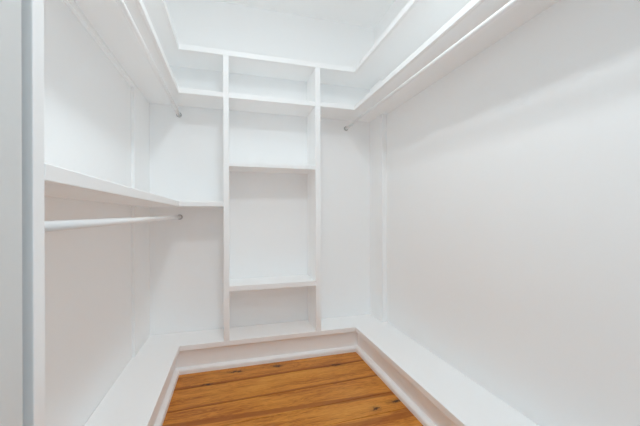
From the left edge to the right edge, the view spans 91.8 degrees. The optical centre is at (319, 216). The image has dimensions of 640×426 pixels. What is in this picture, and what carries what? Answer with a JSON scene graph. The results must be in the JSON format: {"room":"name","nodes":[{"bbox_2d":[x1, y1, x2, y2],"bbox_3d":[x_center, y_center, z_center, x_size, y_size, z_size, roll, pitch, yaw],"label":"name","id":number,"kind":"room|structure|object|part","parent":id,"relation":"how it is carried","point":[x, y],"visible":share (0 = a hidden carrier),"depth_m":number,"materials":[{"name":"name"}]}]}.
{"room":"walk-in closet","nodes":[
{"label":"walk-in closet","id":0,"kind":"room"},
{"bbox_2d":[0,0,22,425],"bbox_3d":[-0.558,-0.341,0.014,0.286,3.085,1.131,0,0,-16],"label":"wall","id":1,"kind":"structure","parent":0,"point":[11,360],"depth_m":0.57,"materials":[{"name":"grey paint"}]},
{"bbox_2d":[44,0,131,425],"bbox_3d":[-1.043,-0.339,0.978,0.120,3.085,3.250,0,0,-16],"label":"wall","id":2,"kind":"structure","parent":0,"point":[88,278],"depth_m":1.46,"materials":[{"name":"white paint"}]},
{"bbox_2d":[44,163,223,207],"bbox_3d":[-0.854,-0.095,1.654,0.611,0.039,2.051,0,0,-16],"label":"wall shelf","id":3,"kind":"object","parent":2,"relation":"attached to","point":[59,182],"visible":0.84,"depth_m":1.07,"materials":[{"name":"white paint"}]},
{"bbox_2d":[131,83,149,356],"bbox_3d":[-1.361,-0.140,2.361,0.021,2.248,0.415,0,0,-16],"label":"trim","id":4,"kind":"structure","parent":2,"relation":"attached to","point":[140,156],"depth_m":2.29,"materials":[{"name":"white paint"}]},
{"bbox_2d":[63,0,222,109],"bbox_3d":[-0.857,-0.937,1.654,0.611,0.074,2.051,0,0,-16],"label":"wall shelf","id":5,"kind":"object","parent":2,"relation":"attached to","point":[103,20],"visible":0.97,"depth_m":1.73,"materials":[{"name":"white paint"}]},
{"bbox_3d":[-0.687,-0.955,1.555,0.339,0.039,1.767,0,0,-16],"label":"edge trim","id":6,"kind":"part","parent":5,"relation":"part of","materials":[{"name":"white paint"}]},
{"bbox_2d":[149,0,373,334],"bbox_3d":[-0.458,-0.341,2.895,2.293,3.085,0.120,0,0,-16],"label":"wall","id":7,"kind":"structure","parent":0,"point":[268,211],"depth_m":2.80,"materials":[{"name":"white paint"}]},
{"bbox_2d":[45,214,182,231],"bbox_3d":[-0.906,0.016,1.639,0.044,0.064,2.051,0,0,-16],"label":"hanging rod","id":8,"kind":"object","parent":7,"relation":"attached to","point":[56,225],"visible":0.58,"depth_m":0.98,"materials":[{"name":"white metal"}]},
{"bbox_2d":[115,0,181,117],"bbox_3d":[-0.913,-0.858,1.638,0.044,0.044,2.051,0,0,-16],"label":"hanging rod","id":9,"kind":"object","parent":7,"relation":"attached to","point":[121,4],"visible":1,"depth_m":1.58,"materials":[{"name":"white metal"}]},
{"bbox_2d":[344,0,521,130],"bbox_3d":[0.698,-0.847,1.472,0.044,0.066,3.250,0,0,-16],"label":"hanging rod","id":10,"kind":"object","parent":7,"relation":"attached to","point":[512,3],"visible":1,"depth_m":1.58,"materials":[{"name":"white metal"}]},
{"bbox_2d":[162,352,422,425],"bbox_3d":[0.008,1.230,1.274,2.293,0.060,3.490,0,0,-16],"label":"floor","id":11,"kind":"structure","parent":0,"point":[337,389],"depth_m":2.06,"materials":[{"name":"brown wood"}]},
{"bbox_2d":[21,0,44,425],"bbox_3d":[-0.722,-0.032,0.605,0.288,2.469,0.040,0,0,-16],"label":"door frame","id":12,"kind":"structure","parent":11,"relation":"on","point":[32,11],"depth_m":0.62,"materials":[{"name":"white paint"}]},
{"bbox_2d":[84,314,538,425],"bbox_3d":[0.007,1.089,1.274,2.050,0.221,3.247,0,0,-16],"label":"ledge","id":13,"kind":"object","parent":11,"relation":"on","point":[435,392],"visible":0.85,"depth_m":2.16,"materials":[{"name":"white paint"}]},
{"bbox_3d":[0.022,1.029,1.144,1.514,0.020,2.988,0,0,-16],"label":"cove molding","id":14,"kind":"part","parent":13,"relation":"part of","materials":[{"name":"white paint"}]},
{"bbox_2d":[223,55,320,340],"bbox_3d":[-0.417,-0.144,2.687,0.794,2.248,0.302,0,0,-16],"label":"shelving unit","id":15,"kind":"object","parent":13,"relation":"on","point":[310,108],"visible":1,"depth_m":2.64,"materials":[{"name":"white paint"}]},
{"bbox_3d":[-0.779,-0.142,2.585,0.042,2.248,0.302,0,0,-16],"label":"panel","id":16,"kind":"part","parent":15,"relation":"part of","materials":[{"name":"white paint"}]},
{"bbox_3d":[-0.420,-0.412,2.688,0.707,0.030,0.300,0,0,-16],"label":"shelf","id":17,"kind":"part","parent":15,"relation":"part of","materials":[{"name":"white paint"}]},
{"bbox_3d":[-0.422,-0.956,2.688,0.707,0.039,0.300,0,0,-16],"label":"shelf","id":18,"kind":"part","parent":15,"relation":"part of","materials":[{"name":"white paint"}]},
{"bbox_3d":[-0.416,0.573,2.688,0.707,0.041,0.300,0,0,-16],"label":"shelf","id":19,"kind":"part","parent":15,"relation":"part of","materials":[{"name":"white paint"}]},
{"bbox_3d":[-0.057,-0.145,2.790,0.045,2.248,0.302,0,0,-16],"label":"panel","id":20,"kind":"part","parent":15,"relation":"part of","materials":[{"name":"white paint"}]},
{"bbox_3d":[0.023,1.178,1.140,1.498,0.044,2.980,0,0,-16],"label":"shoe molding","id":21,"kind":"part","parent":13,"relation":"part of","materials":[{"name":"white paint"}]},
{"bbox_2d":[215,0,394,28],"bbox_3d":[-0.003,-1.935,1.274,2.293,0.100,3.490,0,0,-16],"label":"ceiling","id":22,"kind":"structure","parent":0,"point":[364,13],"depth_m":2.81,"materials":[{"name":"white paint"}]},
{"bbox_2d":[374,0,639,425],"bbox_3d":[1.048,-0.346,1.571,0.120,3.085,3.250,0,0,-16],"label":"wall","id":23,"kind":"structure","parent":0,"point":[513,177],"depth_m":1.47,"materials":[{"name":"white paint"}]},
{"bbox_2d":[142,0,470,88],"bbox_3d":[-0.001,-1.290,1.274,2.053,0.042,3.250,0,0,-16],"label":"wall shelf","id":24,"kind":"object","parent":23,"relation":"attached to","point":[418,20],"visible":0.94,"depth_m":2.44,"materials":[{"name":"white paint"}]},
{"bbox_3d":[0.017,-1.290,1.132,1.466,0.042,2.966,0,0,-16],"label":"edge trim","id":25,"kind":"part","parent":24,"relation":"part of","materials":[{"name":"white paint"}]},
{"bbox_2d":[370,78,386,321],"bbox_3d":[0.559,-0.147,2.986,0.048,2.248,0.260,0,0,-16],"label":"trim","id":26,"kind":"structure","parent":23,"relation":"attached to","point":[378,144],"depth_m":2.92,"materials":[{"name":"white paint"}]},
{"bbox_2d":[320,0,558,121],"bbox_3d":[0.676,-0.960,1.466,0.648,0.039,3.250,0,0,-16],"label":"wall shelf","id":27,"kind":"object","parent":23,"relation":"attached to","point":[475,12],"visible":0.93,"depth_m":1.78,"materials":[{"name":"white paint"}]},
{"bbox_3d":[0.563,-0.959,1.287,0.333,0.039,2.966,0,0,-16],"label":"edge trim","id":28,"kind":"part","parent":27,"relation":"part of","materials":[{"name":"white paint"}]}
]}

